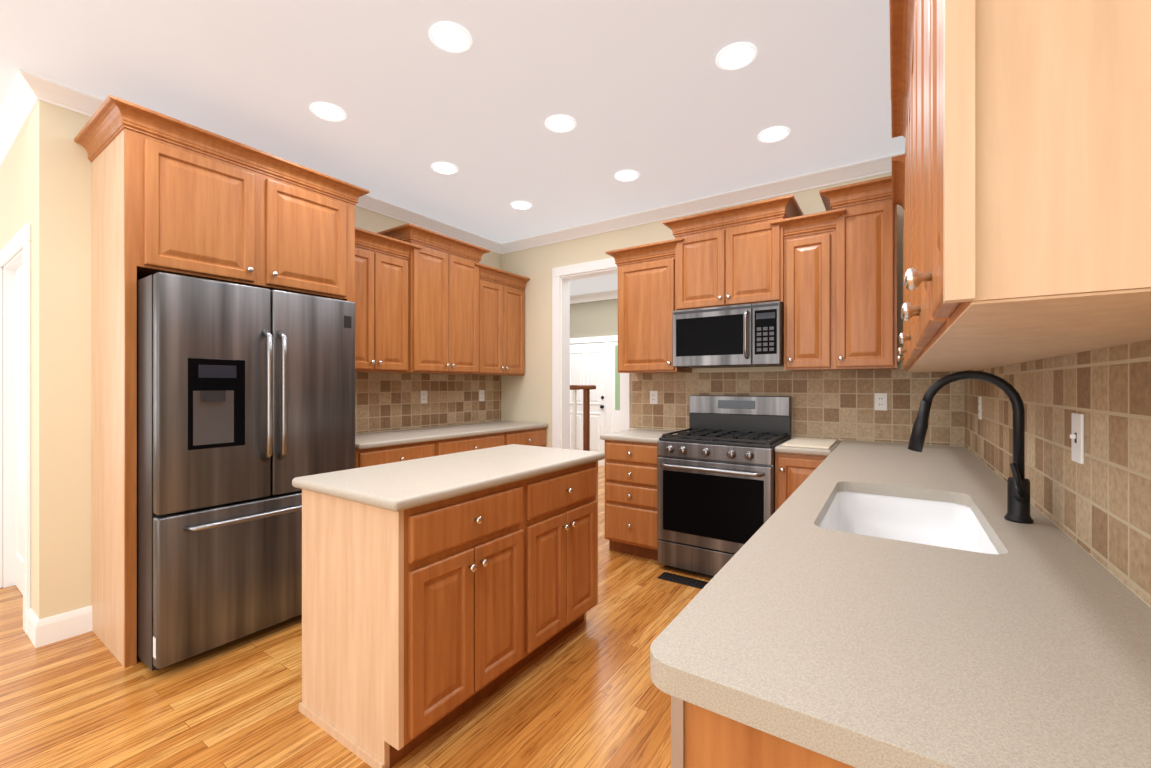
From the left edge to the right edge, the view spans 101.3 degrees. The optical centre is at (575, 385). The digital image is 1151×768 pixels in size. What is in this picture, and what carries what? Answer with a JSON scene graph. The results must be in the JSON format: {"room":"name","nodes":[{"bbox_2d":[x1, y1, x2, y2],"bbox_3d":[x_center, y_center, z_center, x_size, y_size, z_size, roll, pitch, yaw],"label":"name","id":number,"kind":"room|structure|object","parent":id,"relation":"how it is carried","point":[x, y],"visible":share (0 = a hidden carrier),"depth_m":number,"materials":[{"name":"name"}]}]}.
{"room":"kitchen","nodes":[
{"label":"kitchen","id":0,"kind":"room"},
{"bbox_2d":[0,108,34,612],"bbox_3d":[-4.122,-0.106,3.402,3.360,2.800,0.120,0,0,34],"label":"wall","id":1,"kind":"structure","parent":0,"point":[17,191],"depth_m":2.54,"materials":[{"name":"beige paint"}]},
{"bbox_2d":[0,223,30,633],"bbox_3d":[-3.265,0.224,2.812,1.080,2.140,0.138,0,0,34],"label":"door frame","id":2,"kind":"structure","parent":1,"relation":"attached to","point":[15,420],"depth_m":2.97,"materials":[{"name":"white wood"}]},
{"bbox_2d":[0,69,47,167],"bbox_3d":[-4.096,-1.462,3.268,3.552,0.087,0.072,0,0,34],"label":"crown molding","id":3,"kind":"structure","parent":1,"relation":"attached to","point":[28,91],"depth_m":2.47,"materials":[{"name":"white wood"}]},
{"bbox_2d":[35,100,500,619],"bbox_3d":[-1.749,-0.106,3.804,0.120,2.800,3.444,0,0,34],"label":"wall","id":4,"kind":"structure","parent":0,"point":[63,373],"depth_m":2.41,"materials":[{"name":"beige paint"}]},
{"bbox_2d":[32,605,91,647],"bbox_3d":[-2.508,1.229,2.562,0.014,0.130,0.564,0,0,34],"label":"baseboard","id":5,"kind":"structure","parent":4,"relation":"attached to","point":[52,629],"depth_m":2.40,"materials":[{"name":"white wood"}]},
{"bbox_2d":[40,77,499,252],"bbox_3d":[-1.721,-1.462,3.674,0.072,0.087,3.240,0,0,34],"label":"crown molding","id":6,"kind":"structure","parent":4,"relation":"attached to","point":[60,95],"depth_m":3.83,"materials":[{"name":"white wood"}]},
{"bbox_2d":[355,227,410,372],"bbox_3d":[-1.621,-0.606,3.573,0.351,1.000,0.608,0,0,34],"label":"upper cabinet","id":7,"kind":"object","parent":4,"relation":"attached to","point":[382,263],"depth_m":3.53,"materials":[{"name":"brown wood"}]},
{"bbox_2d":[355,372,500,432],"bbox_3d":[-1.299,0.136,4.363,0.001,0.482,1.774,0,0,34],"label":"tile","id":8,"kind":"structure","parent":4,"relation":"attached to","point":[386,401],"depth_m":4.24,"materials":[{"name":"tile"}]},
{"bbox_2d":[420,391,426,403],"bbox_3d":[-1.366,0.104,4.255,0.008,0.116,0.072,0,0,34],"label":"electrical outlet","id":9,"kind":"object","parent":8,"relation":"attached to","point":[423,396],"visible":1,"depth_m":4.25,"materials":[{"name":"white plastic"}]},
{"bbox_2d":[479,390,483,400],"bbox_3d":[-0.963,0.104,4.852,0.008,0.116,0.072,0,0,34],"label":"electrical outlet","id":10,"kind":"object","parent":8,"relation":"attached to","point":[481,395],"visible":1,"depth_m":4.84,"materials":[{"name":"white plastic"}]},
{"bbox_2d":[383,224,482,374],"bbox_3d":[-1.233,-0.676,4.120,0.380,1.140,0.734,0,0,34],"label":"upper cabinet","id":11,"kind":"object","parent":4,"relation":"attached to","point":[427,301],"depth_m":3.97,"materials":[{"name":"brown wood"}]},
{"bbox_2d":[483,265,526,375],"bbox_3d":[-0.849,-0.606,4.714,0.351,1.000,0.680,0,0,34],"label":"upper cabinet","id":12,"kind":"object","parent":4,"relation":"attached to","point":[503,292],"depth_m":4.62,"materials":[{"name":"brown wood"}]},
{"bbox_2d":[0,465,712,767],"bbox_3d":[-0.879,1.334,4.626,7.603,0.080,13.320,0,0,34],"label":"floor","id":13,"kind":"structure","parent":0,"point":[587,693],"depth_m":1.91,"materials":[{"name":"brown wood"}]},
{"bbox_2d":[74,94,369,667],"bbox_3d":[-1.973,0.008,2.771,0.665,2.572,1.240,0,0,34],"label":"tall cabinet","id":14,"kind":"object","parent":13,"relation":"on","point":[170,195],"visible":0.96,"depth_m":2.36,"materials":[{"name":"brown wood"}]},
{"bbox_2d":[137,272,354,670],"bbox_3d":[-1.878,0.399,2.640,0.908,1.790,0.913,0,0,34],"label":"fridge","id":15,"kind":"object","parent":13,"relation":"on","point":[245,405],"visible":0.79,"depth_m":2.26,"materials":[{"name":"grey metal"}]},
{"bbox_2d":[299,461,597,767],"bbox_3d":[-0.468,0.849,2.210,0.674,0.890,1.262,0,0,34],"label":"kitchen island","id":16,"kind":"object","parent":13,"relation":"on","point":[421,624],"visible":1,"depth_m":1.75,"materials":[{"name":"brown wood"}]},
{"bbox_2d":[292,444,604,511],"bbox_3d":[-0.480,0.384,2.223,0.675,0.040,1.315,0,0,34],"label":"island countertop","id":17,"kind":"structure","parent":16,"relation":"on","point":[401,485],"depth_m":1.93,"materials":[{"name":"beige stone"}]},
{"bbox_2d":[355,427,545,467],"bbox_3d":[-1.096,0.857,4.072,0.662,0.875,2.023,0,0,34],"label":"base cabinet","id":18,"kind":"object","parent":13,"relation":"on","point":[405,452],"visible":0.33,"depth_m":3.66,"materials":[{"name":"brown wood"}]},
{"bbox_2d":[355,421,547,449],"bbox_3d":[-1.103,0.399,4.075,0.644,0.040,2.023,0,0,34],"label":"countertop","id":19,"kind":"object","parent":18,"relation":"on","point":[387,438],"visible":0.75,"depth_m":3.81,"materials":[{"name":"beige stone"}]},
{"bbox_2d":[570,385,595,450],"bbox_3d":[-0.830,0.644,5.933,2.500,1.300,0.120,0,0,34],"label":"stair rail","id":20,"kind":"object","parent":13,"relation":"on","point":[586,417],"visible":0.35,"depth_m":5.28,"materials":[{"name":"brown wood"}]},
{"bbox_2d":[605,440,658,560],"bbox_3d":[0.579,0.857,3.758,0.470,0.875,0.672,0,0,34],"label":"base cabinet","id":21,"kind":"object","parent":13,"relation":"on","point":[631,498],"visible":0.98,"depth_m":3.51,"materials":[{"name":"brown wood"}]},
{"bbox_2d":[600,428,677,443],"bbox_3d":[0.573,0.399,3.774,0.501,0.040,0.649,0,0,34],"label":"countertop","id":22,"kind":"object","parent":21,"relation":"on","point":[653,436],"visible":0.67,"depth_m":3.60,"materials":[{"name":"beige stone"}]},
{"bbox_2d":[657,572,707,588],"bbox_3d":[0.714,1.290,3.127,0.320,0.006,0.120,0,0,34],"label":"floor vent","id":23,"kind":"object","parent":13,"relation":"in","point":[687,581],"visible":0.94,"depth_m":3.12,"materials":[{"name":"grey metal"}]},
{"bbox_2d":[658,395,791,576],"bbox_3d":[1.064,0.686,3.368,0.760,1.215,0.750,0,0,34],"label":"range","id":24,"kind":"object","parent":13,"relation":"on","point":[716,485],"visible":0.92,"depth_m":3.17,"materials":[{"name":"silver metal"}]},
{"bbox_2d":[671,696,854,767],"bbox_3d":[1.256,0.858,1.803,0.662,0.873,3.147,0,0,34],"label":"base cabinet","id":25,"kind":"object","parent":13,"relation":"on","point":[701,737],"visible":0.1,"depth_m":0.62,"materials":[{"name":"brown wood"}]},
{"bbox_2d":[650,440,1150,767],"bbox_3d":[1.251,0.399,1.793,0.659,0.040,3.172,0,0,34],"label":"countertop","id":26,"kind":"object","parent":25,"relation":"on","point":[1028,646],"visible":1,"depth_m":0.70,"materials":[{"name":"beige stone"}]},
{"bbox_2d":[819,492,998,553],"bbox_3d":[1.006,0.521,1.462,0.458,0.202,0.808,0,0,34],"label":"sink","id":27,"kind":"object","parent":26,"relation":"in","point":[944,524],"visible":0.19,"depth_m":1.74,"materials":[{"name":"white ceramic"}]},
{"bbox_2d":[908,370,1033,523],"bbox_3d":[1.139,0.167,1.371,0.284,0.422,0.092,0,0,34],"label":"faucet","id":28,"kind":"object","parent":26,"relation":"on","point":[1018,496],"visible":1,"depth_m":1.32,"materials":[{"name":"black metal"}]},
{"bbox_2d":[775,452,826,511],"bbox_3d":[1.542,0.857,3.107,0.315,0.875,0.672,0,0,34],"label":"base cabinet","id":29,"kind":"object","parent":13,"relation":"on","point":[793,472],"visible":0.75,"depth_m":2.90,"materials":[{"name":"brown wood"}]},
{"bbox_2d":[775,437,841,455],"bbox_3d":[1.548,0.392,3.115,0.315,0.054,0.649,0,0,34],"label":"countertop","id":30,"kind":"structure","parent":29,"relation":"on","point":[811,446],"depth_m":2.91,"materials":[{"name":"beige stone"}]},
{"bbox_2d":[0,0,905,295],"bbox_3d":[-0.879,-1.546,4.626,7.603,0.080,13.320,0,0,34],"label":"ceiling","id":31,"kind":"structure","parent":0,"point":[660,102],"depth_m":2.38,"materials":[{"name":"white paint"}]},
{"bbox_2d":[310,102,346,121],"bbox_3d":[-1.359,-1.501,2.596,0.180,0.008,0.180,0,0,34],"label":"recessed light","id":32,"kind":"object","parent":31,"relation":"in","point":[328,112],"visible":1,"depth_m":2.59,"materials":[{"name":"white glass"}]},
{"bbox_2d":[431,162,457,174],"bbox_3d":[-0.905,-1.501,3.268,0.180,0.008,0.180,0,0,34],"label":"recessed light","id":33,"kind":"object","parent":31,"relation":"in","point":[445,168],"visible":1,"depth_m":3.27,"materials":[{"name":"white"}]},
{"bbox_2d":[429,22,471,52],"bbox_3d":[-0.539,-1.501,2.042,0.180,0.008,0.180,0,0,34],"label":"recessed light","id":34,"kind":"object","parent":31,"relation":"in","point":[450,37],"visible":1,"depth_m":2.04,"materials":[{"name":"white"}]},
{"bbox_2d":[511,201,531,209],"bbox_3d":[-0.452,-1.501,3.939,0.180,0.008,0.180,0,0,34],"label":"recessed light","id":35,"kind":"object","parent":31,"relation":"in","point":[521,205],"visible":1,"depth_m":3.94,"materials":[{"name":"white"}]},
{"bbox_2d":[545,115,575,132],"bbox_3d":[-0.085,-1.501,2.713,0.180,0.008,0.180,0,0,34],"label":"recessed light","id":36,"kind":"object","parent":31,"relation":"in","point":[560,123],"visible":1,"depth_m":2.71,"materials":[{"name":"white"}]},
{"bbox_2d":[614,170,639,181],"bbox_3d":[0.368,-1.501,3.384,0.180,0.008,0.180,0,0,34],"label":"recessed light","id":37,"kind":"object","parent":31,"relation":"in","point":[626,175],"visible":0.98,"depth_m":3.38,"materials":[{"name":"white"}]},
{"bbox_2d":[716,42,756,69],"bbox_3d":[0.735,-1.501,2.159,0.180,0.008,0.180,0,0,34],"label":"recessed light","id":38,"kind":"object","parent":31,"relation":"in","point":[735,56],"visible":1,"depth_m":2.16,"materials":[{"name":"white"}]},
{"bbox_2d":[758,126,789,142],"bbox_3d":[1.189,-1.501,2.830,0.180,0.008,0.180,0,0,34],"label":"recessed light","id":39,"kind":"object","parent":31,"relation":"in","point":[774,134],"visible":1,"depth_m":2.83,"materials":[{"name":"white glass"}]},
{"bbox_2d":[570,298,619,465],"bbox_3d":[1.016,-0.106,7.307,7.500,2.800,0.195,0,0,34],"label":"doorway","id":40,"kind":"structure","parent":0,"point":[593,342],"depth_m":7.70,"materials":[{"name":"beige paint"}]},
{"bbox_2d":[570,289,617,303],"bbox_3d":[0.976,-1.446,7.246,7.260,0.120,0.100,0,0,34],"label":"crown molding","id":41,"kind":"structure","parent":40,"relation":"attached to","point":[596,296],"depth_m":7.69,"materials":[{"name":"white"}]},
{"bbox_2d":[501,172,964,447],"bbox_3d":[0.840,-0.106,4.060,4.123,2.800,0.120,0,0,34],"label":"wall","id":42,"kind":"structure","parent":0,"point":[527,397],"depth_m":4.74,"materials":[{"name":"beige paint"}]},
{"bbox_2d":[552,258,629,448],"bbox_3d":[0.168,0.064,4.516,0.860,2.460,0.158,0,0,34],"label":"door frame","id":43,"kind":"structure","parent":42,"relation":"attached to","point":[582,268],"depth_m":4.66,"materials":[{"name":"white wood"}]},
{"bbox_2d":[613,239,691,373],"bbox_3d":[0.651,-0.606,3.903,0.518,1.000,0.351,0,0,34],"label":"upper cabinet","id":44,"kind":"object","parent":42,"relation":"attached to","point":[645,272],"depth_m":3.76,"materials":[{"name":"brown wood"}]},
{"bbox_2d":[499,152,904,253],"bbox_3d":[0.755,-1.462,4.002,3.810,0.087,0.072,0,0,34],"label":"crown molding","id":45,"kind":"structure","parent":42,"relation":"attached to","point":[881,165],"depth_m":3.73,"materials":[{"name":"white"}]},
{"bbox_2d":[673,196,792,310],"bbox_3d":[1.175,-0.905,3.531,0.766,0.682,0.380,0,0,34],"label":"upper cabinet","id":46,"kind":"object","parent":42,"relation":"attached to","point":[730,256],"depth_m":3.35,"materials":[{"name":"brown wood"}]},
{"bbox_2d":[672,301,783,367],"bbox_3d":[1.146,-0.350,3.489,0.756,0.418,0.479,0,0,34],"label":"microwave","id":47,"kind":"object","parent":46,"relation":"attached to","point":[744,335],"visible":1,"depth_m":3.31,"materials":[{"name":"grey metal"}]},
{"bbox_2d":[630,370,964,445],"bbox_3d":[1.452,0.136,3.573,2.322,0.482,0.001,0,0,34],"label":"tile","id":48,"kind":"structure","parent":42,"relation":"attached to","point":[832,404],"depth_m":3.33,"materials":[{"name":"tile"}]},
{"bbox_2d":[650,391,657,403],"bbox_3d":[0.678,0.104,4.091,0.072,0.116,0.008,0,0,34],"label":"electrical outlet","id":49,"kind":"object","parent":48,"relation":"attached to","point":[653,397],"visible":1,"depth_m":4.09,"materials":[{"name":"white plastic"}]},
{"bbox_2d":[874,393,886,410],"bbox_3d":[2.048,0.109,3.165,0.072,0.116,0.008,0,0,34],"label":"electrical outlet","id":50,"kind":"object","parent":48,"relation":"attached to","point":[880,401],"visible":1,"depth_m":3.16,"materials":[{"name":"white plastic"}]},
{"bbox_2d":[783,211,836,370],"bbox_3d":[1.623,-0.606,3.246,0.296,1.000,0.351,0,0,34],"label":"upper cabinet","id":51,"kind":"object","parent":42,"relation":"attached to","point":[827,278],"depth_m":3.09,"materials":[{"name":"brown wood"}]},
{"bbox_2d":[829,175,896,369],"bbox_3d":[1.885,-0.676,3.068,0.338,1.140,0.351,0,0,34],"label":"upper cabinet","id":52,"kind":"object","parent":42,"relation":"attached to","point":[866,213],"depth_m":2.92,"materials":[{"name":"brown wood"}]},
{"bbox_2d":[967,448,1150,607],"bbox_3d":[0.545,-0.106,0.051,0.120,2.800,7.094,0,0,34],"label":"wall","id":53,"kind":"structure","parent":0,"point":[1081,547],"depth_m":1.05,"materials":[{"name":"beige paint"}]},
{"bbox_2d":[901,56,1011,371],"bbox_3d":[1.525,-0.663,1.896,0.320,1.165,0.650,0,0,34],"label":"upper cabinet","id":54,"kind":"object","parent":53,"relation":"attached to","point":[902,57],"depth_m":2.29,"materials":[{"name":"brown wood"}]},
{"bbox_2d":[905,0,1056,367],"bbox_3d":[1.161,-0.594,1.357,0.320,1.025,0.650,0,0,34],"label":"upper cabinet","id":55,"kind":"object","parent":53,"relation":"attached to","point":[974,361],"depth_m":1.69,"materials":[{"name":"brown wood"}]},
{"bbox_2d":[909,0,1150,359],"bbox_3d":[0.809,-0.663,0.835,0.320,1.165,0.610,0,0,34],"label":"upper cabinet","id":56,"kind":"object","parent":53,"relation":"attached to","point":[1076,342],"depth_m":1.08,"materials":[{"name":"brown wood"}]},
{"bbox_2d":[965,340,1150,605],"bbox_3d":[1.525,0.148,1.609,0.001,0.457,3.173,0,0,34],"label":"tile","id":57,"kind":"structure","parent":53,"relation":"attached to","point":[1096,505],"depth_m":1.06,"materials":[{"name":"tile"}]},
{"bbox_2d":[978,396,981,419],"bbox_3d":[2.050,0.114,2.393,0.008,0.116,0.072,0,0,34],"label":"electrical outlet","id":58,"kind":"object","parent":57,"relation":"attached to","point":[979,407],"visible":0.98,"depth_m":2.37,"materials":[{"name":"white plastic"}]},
{"bbox_2d":[1070,413,1083,463],"bbox_3d":[1.184,0.124,1.119,0.016,0.116,0.072,0,0,34],"label":"light switch","id":59,"kind":"object","parent":57,"relation":"attached to","point":[1077,437],"visible":1,"depth_m":1.11,"materials":[{"name":"white plastic"}]}
]}

